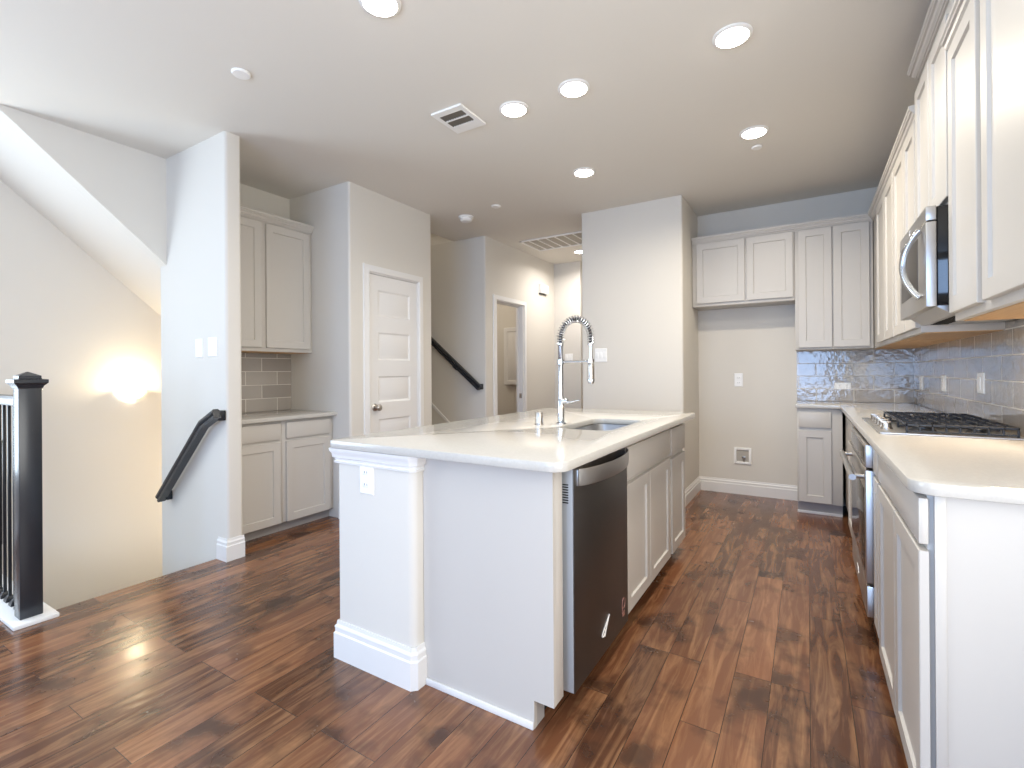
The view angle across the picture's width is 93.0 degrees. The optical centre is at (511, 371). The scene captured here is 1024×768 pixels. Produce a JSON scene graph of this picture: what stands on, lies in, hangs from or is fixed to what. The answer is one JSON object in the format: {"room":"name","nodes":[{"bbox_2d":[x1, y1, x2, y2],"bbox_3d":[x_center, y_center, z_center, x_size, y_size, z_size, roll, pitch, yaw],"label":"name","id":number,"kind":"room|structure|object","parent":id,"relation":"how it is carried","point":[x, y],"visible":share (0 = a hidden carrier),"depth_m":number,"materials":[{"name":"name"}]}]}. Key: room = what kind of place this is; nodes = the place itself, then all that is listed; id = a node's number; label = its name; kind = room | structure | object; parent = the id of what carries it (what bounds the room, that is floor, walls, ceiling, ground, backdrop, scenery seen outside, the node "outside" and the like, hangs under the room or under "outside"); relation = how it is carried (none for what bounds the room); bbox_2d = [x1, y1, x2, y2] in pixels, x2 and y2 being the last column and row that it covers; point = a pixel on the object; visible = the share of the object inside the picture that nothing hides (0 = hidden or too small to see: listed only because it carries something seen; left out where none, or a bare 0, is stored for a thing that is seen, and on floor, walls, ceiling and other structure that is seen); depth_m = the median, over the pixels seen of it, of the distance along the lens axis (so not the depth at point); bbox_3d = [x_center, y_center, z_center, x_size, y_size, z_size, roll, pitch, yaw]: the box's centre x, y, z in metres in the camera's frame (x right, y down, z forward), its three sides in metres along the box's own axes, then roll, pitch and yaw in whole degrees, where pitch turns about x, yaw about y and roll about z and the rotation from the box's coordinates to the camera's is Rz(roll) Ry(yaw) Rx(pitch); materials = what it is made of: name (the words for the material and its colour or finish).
{"room":"kitchen","nodes":[
{"label":"kitchen","id":0,"kind":"room"},
{"bbox_2d":[0,120,160,315],"bbox_3d":[-2.605,-0.277,4.233,0.750,2.518,2.878,0,0,31],"label":"ceiling","id":1,"kind":"structure","parent":0,"point":[22,169],"depth_m":3.43,"materials":[{"name":"white paint"}]},
{"bbox_2d":[0,180,162,609],"bbox_3d":[-4.004,1.248,2.735,0.100,5.550,6.900,0,0,31],"label":"wall","id":2,"kind":"structure","parent":0,"point":[66,320],"depth_m":3.77,"materials":[{"name":"white paint"}]},
{"bbox_2d":[116,385,145,399],"bbox_3d":[-3.119,0.170,3.996,0.112,0.125,0.200,0,0,31],"label":"wall sconce","id":3,"kind":"object","parent":2,"relation":"attached to","point":[128,392],"visible":1,"depth_m":3.97,"materials":[{"name":"white glass"}]},
{"bbox_2d":[0,104,289,412],"bbox_3d":[-2.470,1.238,3.615,0.105,5.550,1.954,0,0,31],"label":"wall","id":4,"kind":"structure","parent":0,"point":[126,184],"depth_m":3.26,"materials":[{"name":"white paint"}]},
{"bbox_2d":[241,353,290,412],"bbox_3d":[-2.198,0.089,3.962,0.008,0.487,0.867,0,0,31],"label":"backsplash","id":5,"kind":"structure","parent":4,"relation":"attached to","point":[266,378],"depth_m":4.13,"materials":[{"name":"grey tile"}]},
{"bbox_2d":[240,205,313,353],"bbox_3d":[-2.060,-0.700,3.874,0.340,1.085,0.865,0,0,31],"label":"upper cabinet","id":6,"kind":"object","parent":4,"relation":"attached to","point":[276,304],"visible":0.55,"depth_m":3.88,"materials":[{"name":"grey paint"}]},
{"bbox_2d":[161,131,242,575],"bbox_3d":[-2.163,1.235,3.374,0.880,5.550,0.105,0,0,31],"label":"wall","id":7,"kind":"structure","parent":0,"point":[201,276],"depth_m":3.25,"materials":[{"name":"white paint"}]},
{"bbox_2d":[155,409,225,501],"bbox_3d":[-2.170,0.575,3.264,0.784,0.678,0.086,0,0,31],"label":"stair handrail","id":8,"kind":"object","parent":7,"relation":"attached to","point":[165,492],"visible":1,"depth_m":3.22,"materials":[{"name":"black wood"}]},
{"bbox_2d":[195,339,202,357],"bbox_3d":[-2.109,-0.159,3.268,0.085,0.126,0.010,0,0,31],"label":"light switch","id":9,"kind":"object","parent":7,"relation":"attached to","point":[198,342],"visible":1,"depth_m":3.26,"materials":[{"name":"white plastic"}]},
{"bbox_2d":[208,337,216,356],"bbox_3d":[-1.964,-0.164,3.180,0.105,0.126,0.010,0,0,31],"label":"light switch","id":10,"kind":"object","parent":7,"relation":"attached to","point":[212,341],"visible":1,"depth_m":3.17,"materials":[{"name":"white plastic"}]},
{"bbox_2d":[216,535,244,561],"bbox_3d":[-1.831,1.138,3.162,0.120,0.140,0.120,0,0,31],"label":"baseboard","id":11,"kind":"structure","parent":7,"relation":"attached to","point":[227,550],"depth_m":3.12,"materials":[{"name":"white paint"}]},
{"bbox_2d":[289,182,431,517],"bbox_3d":[-1.962,-0.165,4.919,2.134,2.750,1.010,0,0,31],"label":"wall","id":12,"kind":"structure","parent":0,"point":[355,225],"depth_m":4.10,"materials":[{"name":"white paint"}]},
{"bbox_2d":[363,263,423,434],"bbox_3d":[-1.062,0.146,4.374,0.165,2.114,0.734,0,0,31],"label":"door","id":13,"kind":"structure","parent":12,"relation":"in","point":[393,353],"depth_m":4.34,"materials":[{"name":"white paint"}]},
{"bbox_2d":[339,463,423,647],"bbox_3d":[-0.038,0.754,2.781,0.423,0.882,1.974,0,0,31],"label":"wall","id":14,"kind":"structure","parent":0,"point":[382,556],"depth_m":1.91,"materials":[{"name":"white paint"}]},
{"bbox_2d":[360,466,373,494],"bbox_3d":[-0.585,0.427,1.952,0.078,0.128,0.008,0,0,31],"label":"outlet","id":15,"kind":"object","parent":14,"relation":"attached to","point":[366,473],"visible":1,"depth_m":1.95,"materials":[{"name":"white plastic"}]},
{"bbox_2d":[363,469,368,475],"bbox_3d":[-0.587,0.403,1.950,0.034,0.024,0.003,0,0,31],"label":"receptacle","id":16,"kind":"object","parent":15,"relation":"attached to","point":[365,471],"depth_m":1.95,"materials":[{"name":"grey plastic"}]},
{"bbox_2d":[363,481,368,487],"bbox_3d":[-0.586,0.452,1.950,0.034,0.024,0.003,0,0,31],"label":"receptacle","id":17,"kind":"object","parent":15,"relation":"attached to","point":[365,483],"depth_m":1.95,"materials":[{"name":"grey plastic"}]},
{"bbox_2d":[329,447,425,472],"bbox_3d":[-0.048,0.347,2.770,0.475,0.065,2.000,0,0,31],"label":"trim","id":18,"kind":"structure","parent":14,"relation":"attached to","point":[407,464],"depth_m":1.90,"materials":[{"name":"white paint"}]},
{"bbox_2d":[334,619,426,691],"bbox_3d":[-0.039,1.118,2.774,0.453,0.155,1.989,0,0,31],"label":"baseboard","id":19,"kind":"structure","parent":14,"relation":"attached to","point":[403,666],"depth_m":1.90,"materials":[{"name":"white paint"}]},
{"bbox_2d":[330,408,694,472],"bbox_3d":[0.225,0.261,2.643,1.088,0.100,2.072,0,0,31],"label":"countertop","id":20,"kind":"structure","parent":14,"relation":"on","point":[512,440],"depth_m":2.05,"materials":[{"name":"stone"}]},
{"bbox_2d":[556,315,594,423],"bbox_3d":[0.334,-0.011,2.574,0.221,0.579,0.054,0,0,31],"label":"faucet","id":21,"kind":"object","parent":20,"relation":"on","point":[561,400],"visible":1,"depth_m":2.59,"materials":[{"name":"chrome"}]},
{"bbox_2d":[575,424,627,430],"bbox_3d":[0.480,0.406,2.601,0.330,0.191,0.620,0,0,31],"label":"sink","id":22,"kind":"object","parent":20,"relation":"in","point":[599,427],"visible":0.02,"depth_m":2.87,"materials":[{"name":"silver metal"}]},
{"bbox_2d":[0,490,907,767],"bbox_3d":[-0.823,1.326,2.906,6.155,0.250,10.500,0,0,31],"label":"floor","id":23,"kind":"structure","parent":0,"point":[755,644],"depth_m":1.90,"materials":[{"name":"brown wood"}]},
{"bbox_2d":[0,574,58,630],"bbox_3d":[-2.978,1.206,2.757,1.630,0.020,0.165,0,0,31],"label":"cap","id":24,"kind":"object","parent":23,"relation":"on","point":[7,617],"visible":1,"depth_m":2.37,"materials":[{"name":"white paint"}]},
{"bbox_2d":[0,372,48,619],"bbox_3d":[-2.999,0.599,2.763,1.593,1.192,0.124,0,0,31],"label":"stair railing","id":25,"kind":"object","parent":24,"relation":"on","point":[26,598],"visible":1,"depth_m":2.36,"materials":[{"name":"black wood"}]},
{"bbox_2d":[242,421,281,540],"bbox_3d":[-2.066,0.787,3.615,0.580,0.845,0.408,0,0,31],"label":"base cabinet","id":26,"kind":"object","parent":23,"relation":"on","point":[261,442],"visible":0.38,"depth_m":3.50,"materials":[{"name":"grey paint"}]},
{"bbox_2d":[278,416,332,530],"bbox_3d":[-1.841,0.786,3.986,0.580,0.845,0.455,0,0,31],"label":"base cabinet","id":27,"kind":"object","parent":23,"relation":"on","point":[307,460],"visible":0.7,"depth_m":3.82,"materials":[{"name":"grey paint"}]},
{"bbox_2d":[242,409,336,423],"bbox_3d":[-1.936,0.347,3.804,0.618,0.030,0.867,0,0,31],"label":"countertop","id":28,"kind":"structure","parent":27,"relation":"on","point":[289,414],"depth_m":3.77,"materials":[{"name":"stone"}]},
{"bbox_2d":[423,459,562,729],"bbox_3d":[-0.087,0.755,1.755,0.557,0.880,0.081,0,0,31],"label":"end panel","id":29,"kind":"object","parent":23,"relation":"on","point":[492,535],"visible":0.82,"depth_m":1.70,"materials":[{"name":"grey paint"}]},
{"bbox_2d":[544,447,628,709],"bbox_3d":[0.154,0.757,2.049,0.603,0.872,0.615,0,0,31],"label":"dishwasher","id":30,"kind":"object","parent":23,"relation":"on","point":[594,493],"visible":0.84,"depth_m":1.82,"materials":[{"name":"black"}]},
{"bbox_2d":[627,429,670,613],"bbox_3d":[0.498,0.752,2.692,0.555,0.878,0.838,0,0,31],"label":"base cabinet","id":31,"kind":"object","parent":23,"relation":"on","point":[648,468],"visible":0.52,"depth_m":2.48,"materials":[{"name":"grey paint"}]},
{"bbox_2d":[668,423,684,553],"bbox_3d":[0.822,0.751,3.224,0.555,0.878,0.403,0,0,31],"label":"base cabinet","id":32,"kind":"object","parent":23,"relation":"on","point":[677,433],"visible":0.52,"depth_m":3.07,"materials":[{"name":"grey paint"}]},
{"bbox_2d":[797,408,842,516],"bbox_3d":[2.630,0.738,4.160,0.315,0.880,0.478,0,0,31],"label":"base cabinet","id":33,"kind":"object","parent":23,"relation":"on","point":[819,430],"visible":0.86,"depth_m":3.97,"materials":[{"name":"grey paint"}]},
{"bbox_2d":[842,412,854,535],"bbox_3d":[2.661,0.737,3.414,0.510,0.880,1.715,0,0,31],"label":"base cabinet","id":34,"kind":"object","parent":23,"relation":"on","point":[846,423],"visible":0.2,"depth_m":3.73,"materials":[{"name":"grey paint"}]},
{"bbox_2d":[795,401,1023,504],"bbox_3d":[2.030,0.283,2.692,0.843,0.032,3.608,0,0,31],"label":"countertop","id":35,"kind":"structure","parent":34,"relation":"on","point":[990,470],"depth_m":1.50,"materials":[{"name":"stone"}]},
{"bbox_2d":[862,411,1023,440],"bbox_3d":[1.993,0.243,2.317,0.466,0.048,0.770,0,0,31],"label":"cooktop","id":36,"kind":"object","parent":35,"relation":"in","point":[897,423],"visible":1,"depth_m":2.12,"materials":[{"name":"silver metal"}]},
{"bbox_2d":[839,426,875,617],"bbox_3d":[1.956,0.695,2.345,0.587,0.772,0.815,0,0,31],"label":"oven","id":37,"kind":"object","parent":23,"relation":"on","point":[861,474],"visible":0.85,"depth_m":2.21,"materials":[{"name":"silver metal"}]},
{"bbox_2d":[873,449,880,637],"bbox_3d":[1.734,0.742,1.892,0.510,0.880,0.170,0,0,31],"label":"base cabinet","id":38,"kind":"object","parent":23,"relation":"on","point":[876,482],"visible":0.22,"depth_m":2.01,"materials":[{"name":"grey paint"}]},
{"bbox_2d":[878,455,1023,767],"bbox_3d":[1.470,0.744,1.455,0.513,0.880,0.846,0,0,31],"label":"base cabinet","id":39,"kind":"object","parent":23,"relation":"on","point":[905,516],"depth_m":1.20,"materials":[{"name":"grey paint"}]},
{"bbox_2d":[0,0,930,263],"bbox_3d":[-0.869,-1.599,2.865,6.155,0.100,10.600,0,0,31],"label":"ceiling","id":40,"kind":"structure","parent":0,"point":[336,92],"depth_m":2.69,"materials":[{"name":"white paint"}]},
{"bbox_2d":[231,68,250,79],"bbox_3d":[-1.401,-1.540,2.511,0.090,0.012,0.090,0,0,31],"label":"sprinkler cover","id":41,"kind":"object","parent":40,"relation":"attached to","point":[240,73],"visible":1,"depth_m":2.50,"materials":[{"name":"white plastic"}]},
{"bbox_2d":[359,0,400,17],"bbox_3d":[-0.554,-1.542,2.038,0.174,0.020,0.174,0,0,31],"label":"recessed light","id":42,"kind":"object","parent":40,"relation":"in","point":[378,8],"visible":1,"depth_m":2.05,"materials":[{"name":"white plastic"}]},
{"bbox_2d":[431,103,485,133],"bbox_3d":[-0.325,-1.546,2.973,0.222,0.012,0.260,0,0,31],"label":"ceiling vent","id":43,"kind":"object","parent":40,"relation":"in","point":[458,118],"visible":1,"depth_m":2.96,"materials":[{"name":"white plastic"}]},
{"bbox_2d":[458,215,473,222],"bbox_3d":[-0.460,-1.526,4.861,0.150,0.050,0.150,0,0,31],"label":"smoke detector","id":44,"kind":"object","parent":40,"relation":"attached to","point":[463,218],"visible":1,"depth_m":4.82,"materials":[{"name":"white plastic"}]},
{"bbox_2d":[491,204,500,208],"bbox_3d":[-0.149,-1.547,4.545,0.090,0.012,0.090,0,0,31],"label":"sprinkler cover","id":45,"kind":"object","parent":40,"relation":"attached to","point":[495,206],"visible":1,"depth_m":4.53,"materials":[{"name":"white plastic"}]},
{"bbox_2d":[499,101,528,116],"bbox_3d":[0.012,-1.545,2.872,0.174,0.020,0.174,0,0,31],"label":"recessed light","id":46,"kind":"object","parent":40,"relation":"in","point":[510,108],"visible":1,"depth_m":2.85,"materials":[{"name":"white plastic"}]},
{"bbox_2d":[519,231,581,250],"bbox_3d":[0.605,-1.550,5.761,0.900,0.014,0.510,0,0,31],"label":"ceiling vent","id":47,"kind":"object","parent":40,"relation":"in","point":[574,238],"visible":0.65,"depth_m":5.79,"materials":[{"name":"white plastic"}]},
{"bbox_2d":[558,78,589,97],"bbox_3d":[0.340,-1.548,2.664,0.174,0.020,0.174,0,0,31],"label":"recessed light","id":48,"kind":"object","parent":40,"relation":"in","point":[571,88],"visible":1,"depth_m":2.64,"materials":[{"name":"white plastic"}]},
{"bbox_2d":[573,167,594,176],"bbox_3d":[0.561,-1.548,3.786,0.174,0.020,0.174,0,0,31],"label":"recessed light","id":49,"kind":"object","parent":40,"relation":"in","point":[585,171],"visible":1,"depth_m":3.75,"materials":[{"name":"white plastic"}]},
{"bbox_2d":[712,22,752,48],"bbox_3d":[1.024,-1.552,2.258,0.174,0.020,0.174,0,0,31],"label":"recessed light","id":50,"kind":"object","parent":40,"relation":"in","point":[733,35],"visible":1,"depth_m":2.24,"materials":[{"name":"white plastic"}]},
{"bbox_2d":[739,125,768,138],"bbox_3d":[1.579,-1.556,3.169,0.174,0.020,0.174,0,0,31],"label":"recessed light","id":51,"kind":"object","parent":40,"relation":"in","point":[752,132],"visible":1,"depth_m":3.14,"materials":[{"name":"white plastic"}]},
{"bbox_2d":[751,145,762,149],"bbox_3d":[1.706,-1.561,3.381,0.070,0.011,0.070,0,0,31],"label":"sprinkler cover","id":52,"kind":"object","parent":40,"relation":"attached to","point":[756,147],"visible":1,"depth_m":3.37,"materials":[{"name":"white plastic"}]},
{"bbox_2d":[431,236,554,423],"bbox_3d":[-0.767,-0.172,6.846,2.170,2.750,1.764,0,0,31],"label":"wall","id":53,"kind":"structure","parent":0,"point":[466,274],"depth_m":5.81,"materials":[{"name":"white paint"}]},
{"bbox_2d":[432,403,448,422],"bbox_3d":[-1.249,0.146,6.100,1.920,1.600,0.012,0,0,31],"label":"trim","id":54,"kind":"structure","parent":53,"relation":"attached to","point":[433,405],"depth_m":5.86,"materials":[{"name":"white paint"}]},
{"bbox_2d":[431,337,482,389],"bbox_3d":[-1.097,-0.504,5.957,1.774,1.434,0.094,0,0,31],"label":"stair handrail","id":55,"kind":"object","parent":53,"relation":"attached to","point":[437,346],"visible":0.49,"depth_m":5.64,"materials":[{"name":"black wood"}]},
{"bbox_2d":[493,294,526,415],"bbox_3d":[-0.050,0.144,6.014,0.118,2.107,0.780,0,0,31],"label":"door frame","id":56,"kind":"structure","parent":53,"relation":"in","point":[521,348],"depth_m":6.26,"materials":[{"name":"white paint"}]},
{"bbox_2d":[539,284,548,295],"bbox_3d":[0.438,-1.134,6.707,0.045,0.133,0.220,0,0,31],"label":"door chime","id":57,"kind":"object","parent":53,"relation":"attached to","point":[543,289],"visible":1,"depth_m":6.68,"materials":[{"name":"white plastic"}]},
{"bbox_2d":[497,261,582,414],"bbox_3d":[0.021,-0.177,7.565,4.453,2.750,1.537,0,0,-1],"label":"wall","id":58,"kind":"structure","parent":0,"point":[567,276],"depth_m":6.96,"materials":[{"name":"white paint"}]},
{"bbox_2d":[504,327,515,384],"bbox_3d":[0.085,-0.237,7.313,0.460,0.870,0.078,0,0,31],"label":"upper cabinet","id":59,"kind":"object","parent":58,"relation":"attached to","point":[509,333],"visible":0.41,"depth_m":7.34,"materials":[{"name":"white paint"}]},
{"bbox_2d":[565,354,572,360],"bbox_3d":[0.809,-0.198,6.912,0.120,0.120,0.010,0,0,31],"label":"light switch","id":60,"kind":"object","parent":58,"relation":"attached to","point":[568,357],"visible":0.97,"depth_m":6.91,"materials":[{"name":"white plastic"}]},
{"bbox_2d":[582,195,698,488],"bbox_3d":[1.816,-0.191,5.714,0.960,2.750,2.750,0,0,31],"label":"wall","id":61,"kind":"structure","parent":0,"point":[637,300],"depth_m":4.52,"materials":[{"name":"white paint"}]},
{"bbox_2d":[595,348,606,361],"bbox_3d":[0.857,-0.162,4.683,0.122,0.130,0.010,0,0,31],"label":"light switch","id":62,"kind":"object","parent":61,"relation":"attached to","point":[600,353],"visible":1,"depth_m":4.68,"materials":[{"name":"white plastic"}]},
{"bbox_2d":[685,476,796,506],"bbox_3d":[1.330,1.121,5.875,2.026,0.135,3.287,0,0,-10],"label":"baseboard","id":63,"kind":"structure","parent":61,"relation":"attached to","point":[762,489],"depth_m":4.63,"materials":[{"name":"white paint"}]},
{"bbox_2d":[697,187,883,505],"bbox_3d":[2.630,-0.197,4.498,1.695,2.750,0.100,0,0,31],"label":"wall","id":64,"kind":"structure","parent":0,"point":[758,343],"depth_m":4.63,"materials":[{"name":"white paint"}]},
{"bbox_2d":[734,373,742,386],"bbox_3d":[2.194,0.078,4.701,0.075,0.130,0.008,0,0,31],"label":"outlet","id":65,"kind":"object","parent":64,"relation":"attached to","point":[738,377],"visible":1,"depth_m":4.70,"materials":[{"name":"white plastic"}]},
{"bbox_2d":[734,447,750,464],"bbox_3d":[2.220,0.809,4.678,0.152,0.156,0.028,0,0,31],"label":"box","id":66,"kind":"object","parent":64,"relation":"attached to","point":[743,456],"visible":1,"depth_m":4.68,"materials":[{"name":"white plastic"}]},
{"bbox_2d":[691,224,794,310],"bbox_3d":[2.149,-0.945,4.529,0.844,0.652,0.337,0,0,31],"label":"upper cabinet","id":67,"kind":"object","parent":64,"relation":"attached to","point":[754,267],"visible":0.94,"depth_m":4.40,"materials":[{"name":"grey paint"}]},
{"bbox_2d":[794,213,873,350],"bbox_3d":[2.745,-0.733,4.166,0.545,1.084,0.337,0,0,31],"label":"upper cabinet","id":68,"kind":"object","parent":64,"relation":"attached to","point":[834,256],"visible":0.97,"depth_m":4.03,"materials":[{"name":"grey paint"}]},
{"bbox_2d":[797,349,913,402],"bbox_3d":[2.968,0.034,4.229,0.839,0.453,0.008,0,0,31],"label":"backsplash","id":69,"kind":"structure","parent":64,"relation":"attached to","point":[879,375],"depth_m":4.21,"materials":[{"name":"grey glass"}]},
{"bbox_2d":[835,382,850,389],"bbox_3d":[2.903,0.124,4.260,0.116,0.062,0.008,0,0,31],"label":"outlet","id":70,"kind":"object","parent":69,"relation":"attached to","point":[838,385],"visible":1,"depth_m":4.26,"materials":[{"name":"white plastic"}]},
{"bbox_3d":[1.222,-0.190,0.461,0.100,2.750,8.460,0,0,31],"label":"wall","id":71,"kind":"structure","parent":0,"visible":0},
{"bbox_2d":[868,162,957,349],"bbox_3d":[2.792,-0.732,3.467,0.332,1.087,1.479,0,0,31],"label":"upper cabinet","id":72,"kind":"object","parent":71,"relation":"attached to","point":[880,211],"visible":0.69,"depth_m":3.26,"materials":[{"name":"grey paint"}]},
{"bbox_2d":[907,0,953,218],"bbox_3d":[1.877,-1.041,1.969,0.332,0.820,0.698,0,0,31],"label":"upper cabinet","id":73,"kind":"object","parent":71,"relation":"attached to","point":[928,64],"visible":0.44,"depth_m":1.99,"materials":[{"name":"grey paint"}]},
{"bbox_2d":[899,204,1013,325],"bbox_3d":[1.841,-0.419,2.002,0.438,0.410,0.594,0,0,31],"label":"microwave","id":74,"kind":"object","parent":73,"relation":"attached to","point":[924,249],"visible":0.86,"depth_m":1.87,"materials":[{"name":"silver metal"}]},
{"bbox_2d":[888,105,1004,339],"bbox_3d":[2.224,-0.729,2.534,0.332,1.087,0.702,0,0,31],"label":"upper cabinet","id":75,"kind":"object","parent":71,"relation":"attached to","point":[902,156],"visible":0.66,"depth_m":2.53,"materials":[{"name":"grey paint"}]},
{"bbox_2d":[914,318,1023,436],"bbox_3d":[2.392,0.021,2.484,0.008,0.485,3.571,0,0,31],"label":"backsplash","id":76,"kind":"structure","parent":71,"relation":"attached to","point":[999,355],"depth_m":2.51,"materials":[{"name":"grey tile"}]},
{"bbox_2d":[919,376,922,389],"bbox_3d":[3.147,0.084,3.739,0.008,0.105,0.100,0,0,31],"label":"outlet","id":77,"kind":"object","parent":76,"relation":"attached to","point":[920,377],"visible":1,"depth_m":3.71,"materials":[{"name":"white plastic"}]},
{"bbox_2d":[941,375,945,391],"bbox_3d":[2.768,0.073,3.115,0.008,0.105,0.100,0,0,31],"label":"outlet","id":78,"kind":"object","parent":76,"relation":"attached to","point":[943,377],"visible":1,"depth_m":3.10,"materials":[{"name":"white plastic"}]},
{"bbox_2d":[977,373,984,393],"bbox_3d":[2.361,0.056,2.450,0.010,0.105,0.110,0,0,31],"label":"light switch","id":79,"kind":"object","parent":76,"relation":"attached to","point":[980,376],"visible":1,"depth_m":2.43,"materials":[{"name":"white plastic"}]},
{"bbox_2d":[939,0,1023,320],"bbox_3d":[1.497,-0.702,1.340,0.332,1.042,0.850,0,0,31],"label":"upper cabinet","id":80,"kind":"object","parent":71,"relation":"attached to","point":[983,40],"visible":1,"depth_m":1.40,"materials":[{"name":"grey paint"}]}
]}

